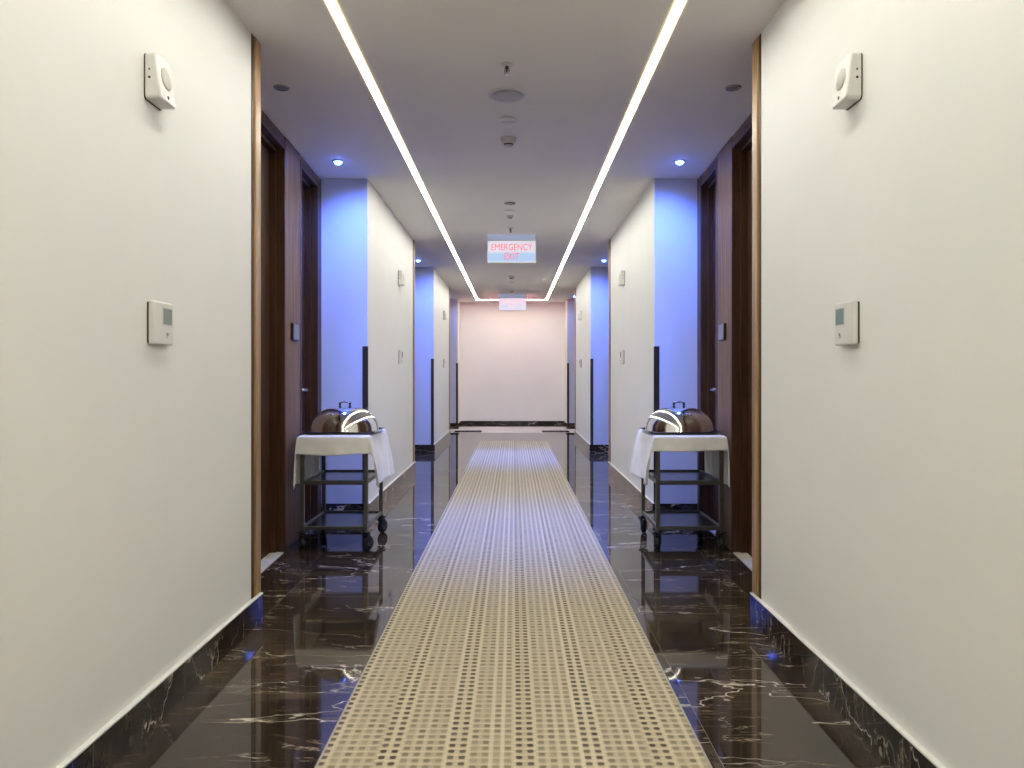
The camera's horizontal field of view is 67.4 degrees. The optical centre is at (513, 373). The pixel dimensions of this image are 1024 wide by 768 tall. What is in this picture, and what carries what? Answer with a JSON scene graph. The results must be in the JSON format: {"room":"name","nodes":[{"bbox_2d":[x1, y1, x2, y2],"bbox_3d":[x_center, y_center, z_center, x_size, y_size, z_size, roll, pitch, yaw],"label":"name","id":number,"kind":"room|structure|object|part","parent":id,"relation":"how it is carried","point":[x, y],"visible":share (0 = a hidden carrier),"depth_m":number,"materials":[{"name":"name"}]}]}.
{"room":"hotel corridor","nodes":[
{"label":"hotel corridor","id":0,"kind":"room"},
{"bbox_2d":[0,0,250,767],"bbox_3d":[-1.617,-0.196,-0.755,0.850,2.700,8.490,0,0,0],"label":"wall","id":1,"kind":"structure","parent":0,"point":[125,459],"depth_m":2.28,"materials":[{"name":"paint"}]},
{"bbox_2d":[56,592,262,767],"bbox_3d":[-1.183,1.089,-0.700,0.019,0.129,8.600,0,0,0],"label":"baseboard","id":2,"kind":"structure","parent":1,"relation":"attached to","point":[107,746],"depth_m":2.57,"materials":[{"name":"stone"}]},
{"bbox_2d":[144,53,175,109],"bbox_3d":[-1.167,-0.963,2.538,0.058,0.153,0.122,0,0,0],"label":"fire alarm","id":3,"kind":"object","parent":1,"relation":"attached to","point":[158,81],"visible":1,"depth_m":2.49,"materials":[{"name":"white plastic"}]},
{"bbox_3d":[-1.192,-0.962,2.538,0.008,0.152,0.122,0,0,0],"label":"plate","id":4,"kind":"part","parent":3,"relation":"part of","materials":[{"name":"white plastic"}]},
{"bbox_2d":[161,68,171,90],"bbox_3d":[-1.147,-0.972,2.538,0.012,0.072,0.072,0,0,0],"label":"grille","id":5,"kind":"object","parent":3,"relation":"attached to","point":[166,73],"depth_m":2.53,"materials":[{"name":"white plastic"}]},
{"bbox_2d":[147,300,172,345],"bbox_3d":[-1.180,-0.167,2.567,0.032,0.142,0.145,0,0,0],"label":"wall thermostat","id":6,"kind":"object","parent":1,"relation":"attached to","point":[159,314],"visible":1,"depth_m":2.53,"materials":[{"name":"white plastic"}]},
{"bbox_3d":[-1.191,-0.167,2.567,0.010,0.136,0.139,0,0,0],"label":"plate","id":7,"kind":"part","parent":6,"relation":"part of","materials":[{"name":"grey plastic"}]},
{"bbox_2d":[251,33,260,598],"bbox_3d":[-1.337,-0.261,3.545,0.310,2.571,0.110,0,0,0],"label":"trim","id":8,"kind":"structure","parent":1,"relation":"attached to","point":[255,44],"depth_m":3.52,"materials":[{"name":"brown wood"}]},
{"bbox_2d":[261,109,320,549],"bbox_3d":[-1.623,-0.196,4.844,0.304,2.700,2.602,0,0,-2],"label":"wall","id":9,"kind":"structure","parent":0,"point":[293,157],"depth_m":5.18,"materials":[{"name":"brown wood"}]},
{"bbox_2d":[261,114,285,572],"bbox_3d":[-1.526,-0.173,4.362,0.158,2.655,1.211,0,0,-2],"label":"door","id":10,"kind":"structure","parent":9,"relation":"in","point":[273,146],"depth_m":4.92,"materials":[{"name":"brown wood"}]},
{"bbox_2d":[291,323,298,340],"bbox_3d":[-1.474,-0.280,5.181,0.020,0.112,0.150,0,0,-2],"label":"card reader","id":11,"kind":"object","parent":9,"relation":"attached to","point":[294,327],"visible":1,"depth_m":5.15,"materials":[{"name":"black plastic"}]},
{"bbox_3d":[-1.466,-0.280,5.181,0.004,0.102,0.140,0,0,-2],"label":"plate","id":12,"kind":"part","parent":11,"relation":"part of","materials":[{"name":"white plastic"}]},
{"bbox_2d":[300,159,320,535],"bbox_3d":[-1.580,-0.173,5.710,0.158,2.655,0.686,0,0,-2],"label":"door","id":13,"kind":"structure","parent":9,"relation":"in","point":[310,186],"depth_m":5.91,"materials":[{"name":"brown wood"}]},
{"bbox_2d":[321,179,366,502],"bbox_3d":[-1.377,-0.257,6.098,0.431,2.578,0.003,0,0,0],"label":"wall","id":14,"kind":"structure","parent":0,"point":[343,201],"depth_m":6.10,"materials":[{"name":"purple paint"}]},
{"bbox_2d":[362,346,367,503],"bbox_3d":[-1.177,0.408,6.103,0.043,1.248,0.019,0,0,0],"label":"guard","id":15,"kind":"object","parent":14,"relation":"attached to","point":[364,348],"visible":0.46,"depth_m":6.09,"materials":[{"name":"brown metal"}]},
{"bbox_2d":[367,179,412,501],"bbox_3d":[-1.601,-0.196,7.470,0.883,2.700,2.740,0,0,0],"label":"wall","id":16,"kind":"structure","parent":0,"point":[389,244],"depth_m":7.18,"materials":[{"name":"paint"}]},
{"bbox_2d":[321,461,415,511],"bbox_3d":[-1.346,1.089,7.516,0.412,0.129,2.869,0,0,0],"label":"baseboard","id":17,"kind":"structure","parent":16,"relation":"attached to","point":[401,479],"depth_m":6.80,"materials":[{"name":"stone"}]},
{"bbox_2d":[399,350,402,363],"bbox_3d":[-1.147,-0.167,7.812,0.032,0.142,0.145,0,0,0],"label":"wall thermostat","id":18,"kind":"object","parent":16,"relation":"attached to","point":[400,351],"visible":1,"depth_m":7.76,"materials":[{"name":"white plastic"}]},
{"bbox_2d":[398,270,404,285],"bbox_3d":[-1.134,-0.963,7.782,0.058,0.153,0.122,0,0,0],"label":"fire alarm","id":19,"kind":"object","parent":16,"relation":"attached to","point":[401,282],"visible":1,"depth_m":7.72,"materials":[{"name":"white plastic"}]},
{"bbox_2d":[413,240,414,461],"bbox_3d":[-1.304,-0.261,8.895,0.310,2.571,0.110,0,0,0],"label":"trim","id":20,"kind":"structure","parent":16,"relation":"attached to","point":[413,240],"depth_m":8.87,"materials":[{"name":"brown wood"}]},
{"bbox_2d":[415,267,433,444],"bbox_3d":[-1.377,-0.257,11.149,0.431,2.578,0.003,0,0,0],"label":"wall","id":21,"kind":"structure","parent":0,"point":[424,276],"depth_m":11.15,"materials":[{"name":"purple paint"}]},
{"bbox_2d":[431,359,433,444],"bbox_3d":[-1.177,0.408,11.152,0.043,1.248,0.019,0,0,0],"label":"guard","id":22,"kind":"object","parent":21,"relation":"attached to","point":[432,360],"visible":1,"depth_m":11.14,"materials":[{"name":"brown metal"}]},
{"bbox_2d":[434,268,448,442],"bbox_3d":[-1.601,-0.196,12.470,0.883,2.700,2.640,0,0,0],"label":"wall","id":23,"kind":"structure","parent":0,"point":[441,289],"depth_m":12.19,"materials":[{"name":"paint"}]},
{"bbox_2d":[415,430,449,452],"bbox_3d":[-1.346,1.089,12.515,0.412,0.129,2.769,0,0,0],"label":"baseboard","id":24,"kind":"structure","parent":23,"relation":"attached to","point":[418,448],"depth_m":11.13,"materials":[{"name":"stone"}]},
{"bbox_2d":[443,310,446,319],"bbox_3d":[-1.134,-0.963,12.682,0.058,0.153,0.122,0,0,0],"label":"fire alarm","id":25,"kind":"object","parent":23,"relation":"attached to","point":[444,311],"visible":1,"depth_m":12.62,"materials":[{"name":"white plastic"}]},
{"bbox_2d":[449,288,449,429],"bbox_3d":[-1.304,-0.261,13.845,0.310,2.571,0.110,0,0,0],"label":"trim","id":26,"kind":"structure","parent":23,"relation":"attached to","point":[449,288],"depth_m":13.82,"materials":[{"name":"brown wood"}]},
{"bbox_2d":[450,299,459,422],"bbox_3d":[-1.601,-0.196,16.349,0.883,2.700,0.703,0,0,0],"label":"wall","id":27,"kind":"structure","parent":0,"point":[453,302],"depth_m":16.00,"materials":[{"name":"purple paint"}]},
{"bbox_2d":[450,421,460,428],"bbox_3d":[-1.346,1.089,16.340,0.412,0.129,0.719,0,0,0],"label":"baseboard","id":28,"kind":"structure","parent":27,"relation":"attached to","point":[452,425],"depth_m":15.99,"materials":[{"name":"stone"}]},
{"bbox_2d":[456,363,457,422],"bbox_3d":[-1.177,0.408,16.003,0.043,1.248,0.019,0,0,0],"label":"guard","id":29,"kind":"object","parent":27,"relation":"attached to","point":[456,363],"visible":1,"depth_m":15.99,"materials":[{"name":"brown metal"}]},
{"bbox_2d":[112,427,891,767],"bbox_3d":[-0.033,1.204,5.850,4.018,0.100,22.100,0,0,0],"label":"floor","id":30,"kind":"structure","parent":0,"point":[278,697],"depth_m":3.28,"materials":[{"name":"stone"}]},
{"bbox_2d":[296,436,387,550],"bbox_3d":[-1.165,0.780,5.293,0.493,0.748,0.659,0,0,0],"label":"trolley","id":31,"kind":"object","parent":30,"relation":"on","point":[327,520],"visible":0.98,"depth_m":5.13,"materials":[{"name":"grey metal"}]},
{"bbox_3d":[-1.372,0.716,4.992,0.026,0.607,0.026,0,0,0],"label":"post","id":32,"kind":"part","parent":31,"relation":"part of","materials":[{"name":"grey metal"}]},
{"bbox_3d":[-1.372,0.716,5.558,0.026,0.607,0.026,0,0,0],"label":"post","id":33,"kind":"part","parent":31,"relation":"part of","materials":[{"name":"grey metal"}]},
{"bbox_2d":[310,471,374,479],"bbox_3d":[-1.165,0.714,5.275,0.397,0.012,0.555,0,0,0],"label":"shelf","id":34,"kind":"object","parent":31,"relation":"attached to","point":[322,475],"depth_m":5.33,"materials":[{"name":"metal"}]},
{"bbox_2d":[307,512,378,525],"bbox_3d":[-1.165,1.010,5.275,0.397,0.012,0.555,0,0,0],"label":"shelf","id":35,"kind":"object","parent":31,"relation":"attached to","point":[323,518],"depth_m":5.28,"materials":[{"name":"metal"}]},
{"bbox_2d":[293,429,394,489],"bbox_3d":[-1.147,0.577,5.275,0.569,0.352,0.654,0,0,0],"label":"tablecloth","id":36,"kind":"object","parent":31,"relation":"on","point":[377,444],"visible":0.82,"depth_m":4.97,"materials":[{"name":"white fabric"}]},
{"bbox_2d":[303,427,383,434],"bbox_3d":[-1.149,0.392,5.240,0.486,0.018,0.470,0,0,0],"label":"serving tray","id":37,"kind":"object","parent":36,"relation":"on","point":[307,432],"visible":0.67,"depth_m":5.01,"materials":[{"name":"black paint"}]},
{"bbox_2d":[310,401,378,431],"bbox_3d":[-1.149,0.291,5.240,0.460,0.203,0.442,0,0,0],"label":"dome","id":38,"kind":"object","parent":37,"relation":"on","point":[335,419],"visible":0.99,"depth_m":5.08,"materials":[{"name":"metal"}]},
{"bbox_3d":[-0.959,0.716,4.992,0.026,0.607,0.026,0,0,0],"label":"post","id":39,"kind":"part","parent":31,"relation":"part of","materials":[{"name":"grey metal"}]},
{"bbox_3d":[-0.959,0.716,5.558,0.026,0.607,0.026,0,0,0],"label":"post","id":40,"kind":"part","parent":31,"relation":"part of","materials":[{"name":"grey metal"}]},
{"bbox_2d":[454,431,481,432],"bbox_3d":[-0.902,1.153,15.260,0.539,0.003,0.480,0,0,0],"label":"inlay","id":41,"kind":"object","parent":30,"relation":"on","point":[454,431],"visible":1,"depth_m":15.24,"materials":[{"name":"stone"}]},
{"bbox_2d":[315,441,711,767],"bbox_3d":[0.000,1.150,4.300,1.158,0.008,17.600,0,0,0],"label":"carpet runner","id":42,"kind":"object","parent":30,"relation":"on","point":[513,639],"visible":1,"depth_m":3.11,"materials":[{"name":"carpet"}]},
{"bbox_2d":[542,431,569,432],"bbox_3d":[0.837,1.153,15.260,0.539,0.003,0.480,0,0,0],"label":"inlay","id":43,"kind":"object","parent":30,"relation":"on","point":[542,431],"visible":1,"depth_m":15.02,"materials":[{"name":"stone"}]},
{"bbox_2d":[638,436,726,549],"bbox_3d":[1.146,0.780,5.294,0.480,0.748,0.661,0,0,0],"label":"trolley","id":44,"kind":"object","parent":30,"relation":"on","point":[662,520],"visible":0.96,"depth_m":5.13,"materials":[{"name":"grey metal"}]},
{"bbox_3d":[0.938,0.716,5.558,0.026,0.607,0.026,0,0,0],"label":"post","id":45,"kind":"part","parent":44,"relation":"part of","materials":[{"name":"grey metal"}]},
{"bbox_3d":[0.938,0.716,4.992,0.026,0.607,0.026,0,0,0],"label":"post","id":46,"kind":"part","parent":44,"relation":"part of","materials":[{"name":"grey metal"}]},
{"bbox_2d":[630,429,729,486],"bbox_3d":[1.128,0.572,5.275,0.565,0.342,0.649,0,0,0],"label":"tablecloth","id":47,"kind":"object","parent":44,"relation":"on","point":[645,443],"visible":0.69,"depth_m":4.99,"materials":[{"name":"white fabric"}]},
{"bbox_2d":[640,427,720,434],"bbox_3d":[1.129,0.392,5.240,0.486,0.018,0.470,0,0,0],"label":"serving tray","id":48,"kind":"object","parent":47,"relation":"on","point":[715,432],"visible":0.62,"depth_m":5.01,"materials":[{"name":"black paint"}]},
{"bbox_2d":[645,401,713,431],"bbox_3d":[1.129,0.291,5.240,0.460,0.203,0.442,0,0,0],"label":"dome","id":49,"kind":"object","parent":48,"relation":"on","point":[668,419],"visible":0.98,"depth_m":5.08,"materials":[{"name":"metal"}]},
{"bbox_2d":[649,471,713,479],"bbox_3d":[1.145,0.714,5.275,0.397,0.012,0.555,0,0,0],"label":"shelf","id":50,"kind":"object","parent":44,"relation":"attached to","point":[664,475],"depth_m":5.33,"materials":[{"name":"metal"}]},
{"bbox_2d":[646,512,716,525],"bbox_3d":[1.145,1.010,5.275,0.397,0.012,0.555,0,0,0],"label":"shelf","id":51,"kind":"object","parent":44,"relation":"attached to","point":[666,518],"depth_m":5.28,"materials":[{"name":"metal"}]},
{"bbox_3d":[1.351,0.716,5.558,0.026,0.607,0.026,0,0,0],"label":"post","id":52,"kind":"part","parent":44,"relation":"part of","materials":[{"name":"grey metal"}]},
{"bbox_3d":[1.351,0.716,4.992,0.026,0.607,0.026,0,0,0],"label":"post","id":53,"kind":"part","parent":44,"relation":"part of","materials":[{"name":"grey metal"}]},
{"bbox_2d":[226,0,784,301],"bbox_3d":[-0.033,-1.606,5.850,4.018,0.120,22.100,0,0,0],"label":"ceiling","id":54,"kind":"structure","parent":0,"point":[580,65],"depth_m":4.48,"materials":[{"name":"paint"}]},
{"bbox_2d":[273,84,289,90],"bbox_3d":[-1.253,-1.542,4.150,0.086,0.008,0.086,0,0,0],"label":"recessed light","id":55,"kind":"object","parent":54,"relation":"in","point":[278,87],"visible":1,"depth_m":4.14,"materials":[{"name":"grey metal"}]},
{"bbox_2d":[332,159,343,164],"bbox_3d":[-1.276,-1.533,5.590,0.086,0.026,0.086,0,0,0],"label":"recessed light","id":56,"kind":"object","parent":54,"relation":"in","point":[337,162],"visible":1,"depth_m":5.57,"materials":[{"name":"white"}]},
{"bbox_2d":[323,0,478,299],"bbox_3d":[-0.758,-1.544,5.860,0.058,0.005,20.520,0,0,0],"label":"recessed light","id":57,"kind":"object","parent":54,"relation":"in","point":[333,6],"visible":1,"depth_m":4.40,"materials":[{"name":"white plastic"}]},
{"bbox_2d":[500,61,513,74],"bbox_3d":[-0.033,-1.522,3.840,0.070,0.049,0.070,0,0,0],"label":"sprinkler","id":58,"kind":"object","parent":54,"relation":"attached to","point":[506,65],"visible":1,"depth_m":3.83,"materials":[{"name":"metal"}]},
{"bbox_2d":[488,87,527,102],"bbox_3d":[-0.033,-1.541,4.260,0.222,0.010,0.222,0,0,0],"label":"ceiling speaker","id":59,"kind":"object","parent":54,"relation":"attached to","point":[505,94],"visible":1,"depth_m":4.24,"materials":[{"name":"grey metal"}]},
{"bbox_2d":[491,90,523,100],"bbox_3d":[-0.033,-1.540,4.260,0.182,0.009,0.182,0,0,0],"label":"grille","id":60,"kind":"object","parent":59,"relation":"attached to","point":[496,95],"depth_m":4.25,"materials":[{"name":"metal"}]},
{"bbox_2d":[500,117,515,122],"bbox_3d":[-0.033,-1.540,4.660,0.096,0.011,0.096,0,0,0],"label":"sprinkler cover","id":61,"kind":"object","parent":54,"relation":"attached to","point":[505,119],"visible":1,"depth_m":4.65,"materials":[{"name":"white plastic"}]},
{"bbox_2d":[501,136,515,146],"bbox_3d":[-0.033,-1.520,5.050,0.104,0.051,0.104,0,0,0],"label":"smoke detector","id":62,"kind":"object","parent":54,"relation":"attached to","point":[507,141],"visible":1,"depth_m":5.02,"materials":[{"name":"plastic"}]},
{"bbox_2d":[487,235,535,262],"bbox_3d":[-0.021,-1.388,8.570,0.546,0.316,0.044,0,0,0],"label":"emergency exit sign","id":63,"kind":"object","parent":54,"relation":"hanging from","point":[500,248],"visible":1,"depth_m":8.56,"materials":[{"name":"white plastic"}]},
{"bbox_2d":[498,294,525,310],"bbox_3d":[-0.021,-1.385,15.000,0.546,0.321,0.044,0,0,0],"label":"emergency exit sign","id":64,"kind":"object","parent":54,"relation":"hanging from","point":[506,302],"visible":1,"depth_m":14.99,"materials":[{"name":"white plastic"}]},
{"bbox_3d":[-0.021,-1.351,15.000,0.534,0.240,0.024,0,0,0],"label":"light panel","id":65,"kind":"part","parent":64,"relation":"part of","materials":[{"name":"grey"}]},
{"bbox_2d":[545,0,687,299],"bbox_3d":[0.692,-1.544,5.860,0.058,0.005,20.520,0,0,0],"label":"recessed light","id":66,"kind":"object","parent":54,"relation":"in","point":[677,7],"visible":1,"depth_m":4.40,"materials":[{"name":"white plastic"}]},
{"bbox_2d":[674,159,685,164],"bbox_3d":[1.210,-1.533,5.590,0.086,0.026,0.086,0,0,0],"label":"recessed light","id":67,"kind":"object","parent":54,"relation":"in","point":[678,162],"visible":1,"depth_m":5.57,"materials":[{"name":"white"}]},
{"bbox_2d":[725,84,740,90],"bbox_3d":[1.187,-1.542,4.150,0.086,0.008,0.086,0,0,0],"label":"recessed light","id":68,"kind":"object","parent":54,"relation":"in","point":[734,87],"visible":1,"depth_m":4.14,"materials":[{"name":"grey metal"}]},
{"bbox_2d":[460,302,564,420],"bbox_3d":[-0.033,-0.196,16.800,4.018,2.700,0.200,0,0,0],"label":"wall","id":69,"kind":"structure","parent":0,"point":[512,363],"depth_m":16.70,"materials":[{"name":"paint"}]},
{"bbox_2d":[461,421,563,426],"bbox_3d":[-0.033,1.093,16.692,2.318,0.122,0.016,0,0,0],"label":"baseboard","id":70,"kind":"structure","parent":69,"relation":"attached to","point":[463,423],"depth_m":16.68,"materials":[{"name":"stone"}]},
{"bbox_2d":[565,299,574,422],"bbox_3d":[1.547,-0.196,16.349,0.858,2.700,0.703,0,0,0],"label":"wall","id":71,"kind":"structure","parent":0,"point":[570,302],"depth_m":16.00,"materials":[{"name":"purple paint"}]},
{"bbox_2d":[567,363,568,422],"bbox_3d":[1.137,0.408,16.003,0.043,1.248,0.019,0,0,0],"label":"guard","id":72,"kind":"object","parent":71,"relation":"attached to","point":[567,363],"visible":1,"depth_m":15.99,"materials":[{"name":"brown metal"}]},
{"bbox_2d":[564,421,574,428],"bbox_3d":[1.292,1.089,16.340,0.387,0.129,0.719,0,0,0],"label":"baseboard","id":73,"kind":"structure","parent":71,"relation":"attached to","point":[566,425],"depth_m":15.99,"materials":[{"name":"stone"}]},
{"bbox_2d":[576,267,590,442],"bbox_3d":[1.547,-0.196,12.470,0.858,2.700,2.640,0,0,0],"label":"wall","id":74,"kind":"structure","parent":0,"point":[583,289],"depth_m":12.27,"materials":[{"name":"paint"}]},
{"bbox_2d":[575,288,575,429],"bbox_3d":[1.263,-0.261,13.845,0.310,2.571,0.110,0,0,0],"label":"trim","id":75,"kind":"structure","parent":74,"relation":"attached to","point":[575,288],"depth_m":13.81,"materials":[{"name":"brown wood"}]},
{"bbox_2d":[578,310,581,319],"bbox_3d":[1.093,-0.963,12.682,0.058,0.153,0.122,0,0,0],"label":"fire alarm","id":76,"kind":"object","parent":74,"relation":"attached to","point":[580,311],"visible":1,"depth_m":12.62,"materials":[{"name":"white plastic"}]},
{"bbox_2d":[574,430,608,452],"bbox_3d":[1.292,1.089,12.515,0.387,0.129,2.769,0,0,0],"label":"baseboard","id":77,"kind":"structure","parent":74,"relation":"attached to","point":[590,448],"depth_m":11.13,"materials":[{"name":"stone"}]},
{"bbox_2d":[591,267,608,444],"bbox_3d":[1.323,-0.257,11.149,0.406,2.578,0.003,0,0,0],"label":"wall","id":78,"kind":"structure","parent":0,"point":[599,275],"depth_m":11.15,"materials":[{"name":"purple paint"}]},
{"bbox_2d":[590,359,592,444],"bbox_3d":[1.137,0.408,11.152,0.043,1.248,0.019,0,0,0],"label":"guard","id":79,"kind":"object","parent":78,"relation":"attached to","point":[591,360],"visible":1,"depth_m":11.14,"materials":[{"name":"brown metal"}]},
{"bbox_2d":[611,179,654,501],"bbox_3d":[1.547,-0.196,7.470,0.858,2.700,2.740,0,0,0],"label":"wall","id":80,"kind":"structure","parent":0,"point":[633,243],"depth_m":7.15,"materials":[{"name":"paint"}]},
{"bbox_2d":[609,239,610,462],"bbox_3d":[1.263,-0.261,8.895,0.310,2.571,0.110,0,0,0],"label":"trim","id":81,"kind":"structure","parent":80,"relation":"attached to","point":[610,239],"depth_m":8.84,"materials":[{"name":"brown wood"}]},
{"bbox_2d":[618,270,624,285],"bbox_3d":[1.093,-0.963,7.782,0.058,0.153,0.122,0,0,0],"label":"fire alarm","id":82,"kind":"object","parent":80,"relation":"attached to","point":[621,282],"visible":1,"depth_m":7.72,"materials":[{"name":"white plastic"}]},
{"bbox_2d":[620,350,623,363],"bbox_3d":[1.106,-0.167,7.812,0.032,0.142,0.145,0,0,0],"label":"wall thermostat","id":83,"kind":"object","parent":80,"relation":"attached to","point":[621,351],"visible":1,"depth_m":7.76,"materials":[{"name":"white plastic"}]},
{"bbox_2d":[608,461,696,509],"bbox_3d":[1.292,1.089,7.516,0.387,0.129,2.869,0,0,0],"label":"baseboard","id":84,"kind":"structure","parent":80,"relation":"attached to","point":[624,482],"depth_m":6.80,"materials":[{"name":"stone"}]},
{"bbox_2d":[655,179,697,502],"bbox_3d":[1.323,-0.257,6.098,0.406,2.578,0.003,0,0,0],"label":"wall","id":85,"kind":"structure","parent":0,"point":[675,199],"depth_m":6.10,"materials":[{"name":"purple paint"}]},
{"bbox_2d":[654,346,658,503],"bbox_3d":[1.137,0.408,6.103,0.043,1.248,0.019,0,0,0],"label":"guard","id":86,"kind":"object","parent":85,"relation":"attached to","point":[656,348],"visible":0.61,"depth_m":6.09,"materials":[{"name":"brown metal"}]},
{"bbox_2d":[697,113,751,550],"bbox_3d":[1.557,-0.196,4.844,0.304,2.700,2.602,0,0,2],"label":"wall","id":87,"kind":"structure","parent":0,"point":[724,156],"depth_m":5.13,"materials":[{"name":"brown wood"}]},
{"bbox_2d":[697,159,717,537],"bbox_3d":[1.514,-0.173,5.710,0.158,2.655,0.686,0,0,2],"label":"door","id":88,"kind":"structure","parent":87,"relation":"in","point":[707,187],"depth_m":5.90,"materials":[{"name":"brown wood"}]},
{"bbox_2d":[718,323,725,340],"bbox_3d":[1.408,-0.280,5.181,0.020,0.112,0.150,0,0,2],"label":"card reader","id":89,"kind":"object","parent":87,"relation":"attached to","point":[721,327],"visible":1,"depth_m":5.15,"materials":[{"name":"black plastic"}]},
{"bbox_3d":[1.400,-0.280,5.181,0.004,0.102,0.140,0,0,2],"label":"plate","id":90,"kind":"part","parent":89,"relation":"part of","materials":[{"name":"white plastic"}]},
{"bbox_2d":[731,117,751,569],"bbox_3d":[1.461,-0.173,4.362,0.158,2.655,1.211,0,0,2],"label":"door","id":91,"kind":"structure","parent":87,"relation":"in","point":[741,145],"depth_m":4.92,"materials":[{"name":"brown wood"}]},
{"bbox_2d":[761,0,1023,767],"bbox_3d":[1.551,-0.196,-0.755,0.850,2.700,8.490,0,0,0],"label":"wall","id":92,"kind":"structure","parent":0,"point":[892,460],"depth_m":2.23,"materials":[{"name":"paint"}]},
{"bbox_2d":[752,33,760,598],"bbox_3d":[1.271,-0.261,3.545,0.310,2.571,0.110,0,0,0],"label":"trim","id":93,"kind":"structure","parent":92,"relation":"attached to","point":[756,46],"depth_m":3.53,"materials":[{"name":"brown wood"}]},
{"bbox_2d":[832,53,862,109],"bbox_3d":[1.101,-0.963,2.538,0.058,0.153,0.122,0,0,0],"label":"fire alarm","id":94,"kind":"object","parent":92,"relation":"attached to","point":[848,85],"visible":1,"depth_m":2.49,"materials":[{"name":"white plastic"}]},
{"bbox_2d":[836,68,845,90],"bbox_3d":[1.081,-0.972,2.538,0.012,0.072,0.072,0,0,0],"label":"grille","id":95,"kind":"object","parent":94,"relation":"attached to","point":[840,72],"depth_m":2.53,"materials":[{"name":"white plastic"}]},
{"bbox_3d":[1.126,-0.962,2.538,0.008,0.152,0.122,0,0,0],"label":"plate","id":96,"kind":"part","parent":94,"relation":"part of","materials":[{"name":"white plastic"}]},
{"bbox_2d":[835,300,859,345],"bbox_3d":[1.114,-0.167,2.567,0.032,0.142,0.145,0,0,0],"label":"wall thermostat","id":97,"kind":"object","parent":92,"relation":"attached to","point":[847,314],"visible":1,"depth_m":2.53,"materials":[{"name":"white plastic"}]},
{"bbox_3d":[1.125,-0.167,2.567,0.010,0.136,0.139,0,0,0],"label":"plate","id":98,"kind":"part","parent":97,"relation":"part of","materials":[{"name":"grey plastic"}]},
{"bbox_2d":[750,592,945,767],"bbox_3d":[1.117,1.089,-0.700,0.019,0.129,8.600,0,0,0],"label":"baseboard","id":99,"kind":"structure","parent":92,"relation":"attached to","point":[886,736],"depth_m":2.58,"materials":[{"name":"stone"}]}
]}

